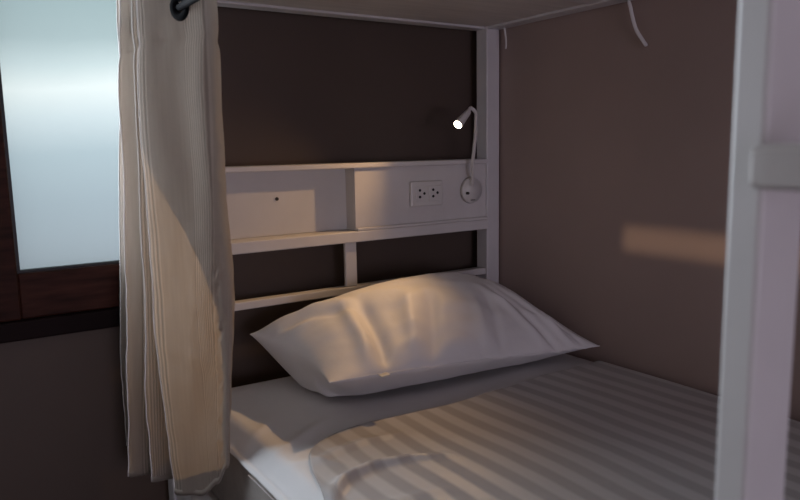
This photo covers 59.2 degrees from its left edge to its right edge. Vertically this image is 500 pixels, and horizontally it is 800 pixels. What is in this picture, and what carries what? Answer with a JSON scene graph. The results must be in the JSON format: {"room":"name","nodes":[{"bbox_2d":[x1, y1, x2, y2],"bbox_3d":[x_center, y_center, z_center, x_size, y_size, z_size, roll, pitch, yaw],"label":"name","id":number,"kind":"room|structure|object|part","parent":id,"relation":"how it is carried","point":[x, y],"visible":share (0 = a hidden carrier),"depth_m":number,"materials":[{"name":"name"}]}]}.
{"room":"dormitory","nodes":[
{"label":"dormitory","id":0,"kind":"room"},
{"bbox_2d":[0,6,476,499],"bbox_3d":[-1.033,-0.395,1.458,3.240,2.450,0.120,-6,10,-33],"label":"wall","id":1,"kind":"structure","parent":0,"point":[296,88],"depth_m":1.89,"materials":[{"name":"brown paint"}]},
{"bbox_2d":[0,68,119,343],"bbox_3d":[-1.069,-0.401,1.384,1.160,1.255,0.082,-6,10,-33],"label":"window","id":2,"kind":"structure","parent":1,"relation":"in","point":[42,302],"depth_m":1.59,"materials":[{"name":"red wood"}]},
{"bbox_3d":[-1.055,0.199,1.468,1.160,0.044,0.072,-6,10,-33],"label":"sill","id":3,"kind":"part","parent":2,"relation":"part of","materials":[{"name":"black wood"}]},
{"bbox_3d":[-0.745,0.087,1.674,0.287,0.103,0.068,-6,10,-33],"label":"frame rail","id":4,"kind":"part","parent":2,"relation":"part of","materials":[{"name":"red wood"}]},
{"bbox_2d":[499,0,799,421],"bbox_3d":[1.384,-0.320,0.641,0.114,2.450,3.915,-6,10,-33],"label":"wall","id":5,"kind":"structure","parent":0,"point":[615,150],"depth_m":1.80,"materials":[{"name":"brown paint"}]},
{"bbox_3d":[0.071,1.083,0.025,3.240,0.100,4.035,-6,10,-33],"label":"floor","id":6,"kind":"structure","parent":0,"visible":0},
{"bbox_2d":[168,0,799,499],"bbox_3d":[0.409,-0.134,1.087,1.050,1.990,2.086,-6,10,-33],"label":"bunk bed","id":7,"kind":"object","parent":6,"relation":"on","point":[270,207],"visible":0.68,"depth_m":1.67,"materials":[{"name":"white paint"}]},
{"bbox_3d":[-0.561,-0.198,1.643,0.050,1.990,0.050,-6,10,-33],"label":"post","id":8,"kind":"part","parent":7,"relation":"part of","materials":[{"name":"white paint"}]},
{"bbox_2d":[116,0,234,495],"bbox_3d":[-0.476,-0.008,1.481,0.180,1.070,0.530,-8,11,-41],"label":"curtain","id":9,"kind":"object","parent":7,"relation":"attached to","point":[177,294],"visible":1,"depth_m":1.36,"materials":[{"name":"beige fabric"}]},
{"bbox_2d":[176,0,199,11],"bbox_3d":[-0.072,-0.424,0.778,0.032,0.126,2.051,-6,10,-33],"label":"curtain rod","id":10,"kind":"object","parent":7,"relation":"attached to","point":[184,4],"visible":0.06,"depth_m":1.21,"materials":[{"name":"black metal"}]},
{"bbox_3d":[0.011,0.733,0.926,0.037,0.155,1.969,-6,10,-33],"label":"rail","id":11,"kind":"part","parent":7,"relation":"part of","materials":[{"name":"white paint"}]},
{"bbox_2d":[211,453,275,499],"bbox_3d":[0.442,0.535,1.192,0.991,0.176,1.948,-6,10,-33],"label":"mattress","id":12,"kind":"object","parent":7,"relation":"on","point":[235,484],"visible":0.02,"depth_m":1.47,"materials":[{"name":"fabric"}]},
{"bbox_2d":[230,354,591,499],"bbox_3d":[0.433,0.419,1.171,1.012,0.060,1.956,-6,10,-33],"label":"sheet","id":13,"kind":"object","parent":12,"relation":"on","point":[275,424],"visible":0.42,"depth_m":1.57,"materials":[{"name":"white fabric"}]},
{"bbox_2d":[250,272,599,396],"bbox_3d":[0.079,0.194,1.807,0.820,0.227,0.402,-6,10,-33],"label":"pillow","id":14,"kind":"object","parent":13,"relation":"on","point":[430,327],"visible":1,"depth_m":1.70,"materials":[{"name":"white fabric"}]},
{"bbox_2d":[248,361,799,499],"bbox_3d":[0.548,0.437,0.992,1.014,0.060,1.523,-6,10,-33],"label":"coverlet","id":15,"kind":"object","parent":13,"relation":"on","point":[597,430],"visible":0.89,"depth_m":1.34,"materials":[{"name":"white fabric"}]},
{"bbox_2d":[225,159,487,172],"bbox_3d":[-0.147,-0.230,1.921,0.950,0.014,0.072,-6,10,-33],"label":"shelf","id":16,"kind":"object","parent":7,"relation":"attached to","point":[451,164],"depth_m":1.94,"materials":[{"name":"white paint"}]},
{"bbox_2d":[231,219,487,254],"bbox_3d":[-0.143,-0.039,1.949,0.950,0.030,0.072,-6,10,-33],"label":"shelf","id":17,"kind":"object","parent":7,"relation":"attached to","point":[346,234],"depth_m":1.92,"materials":[{"name":"white paint"}]},
{"bbox_3d":[-0.134,0.109,1.962,0.950,0.021,0.030,-6,10,-33],"label":"headboard rail","id":18,"kind":"part","parent":7,"relation":"part of","materials":[{"name":"white paint"}]},
{"bbox_3d":[-0.030,-0.604,1.677,0.946,0.012,0.397,-6,10,-33],"label":"deck panel","id":19,"kind":"part","parent":7,"relation":"part of","materials":[{"name":"paint"}]},
{"bbox_3d":[0.068,-0.160,2.052,0.464,0.171,0.012,-6,10,-33],"label":"socket panel","id":20,"kind":"part","parent":7,"relation":"part of","materials":[{"name":"white paint"}]},
{"bbox_2d":[409,180,441,206],"bbox_3d":[0.077,-0.164,2.041,0.112,0.072,0.015,-6,10,-33],"label":"power outlet","id":21,"kind":"object","parent":7,"relation":"attached to","point":[422,193],"visible":1,"depth_m":2.03,"materials":[{"name":"grey plastic"}]},
{"bbox_2d":[416,186,427,201],"bbox_3d":[0.062,-0.161,2.025,0.040,0.044,0.002,-6,10,-33],"label":"socket","id":22,"kind":"object","parent":21,"relation":"attached to","point":[421,191],"depth_m":2.02,"materials":[{"name":"white plastic"}]},
{"bbox_2d":[429,185,440,200],"bbox_3d":[0.102,-0.166,2.050,0.040,0.044,0.002,-6,10,-33],"label":"socket","id":23,"kind":"object","parent":21,"relation":"attached to","point":[434,190],"depth_m":2.05,"materials":[{"name":"white plastic"}]},
{"bbox_2d":[454,106,481,202],"bbox_3d":[0.198,-0.268,2.037,0.063,0.282,0.228,1,8,11],"label":"reading lamp","id":24,"kind":"object","parent":7,"relation":"attached to","point":[471,187],"visible":1,"depth_m":2.10,"materials":[{"name":"grey plastic"}]},
{"bbox_3d":[0.273,-0.293,2.187,0.050,1.990,0.050,-6,10,-33],"label":"post","id":25,"kind":"part","parent":7,"relation":"part of","materials":[{"name":"white paint"}]},
{"bbox_2d":[504,28,506,48],"bbox_3d":[0.311,-0.625,2.081,0.010,0.062,0.007,0,8,10],"label":"cable tie","id":26,"kind":"object","parent":7,"relation":"hanging from","point":[504,28],"visible":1,"depth_m":2.08,"materials":[{"name":"grey plastic"}]},
{"bbox_2d":[627,0,647,46],"bbox_3d":[0.572,-0.548,1.702,0.054,0.115,0.011,5,10,37],"label":"cable tie","id":27,"kind":"object","parent":7,"relation":"attached to","point":[635,27],"visible":1,"depth_m":1.70,"materials":[{"name":"grey plastic"}]}
]}

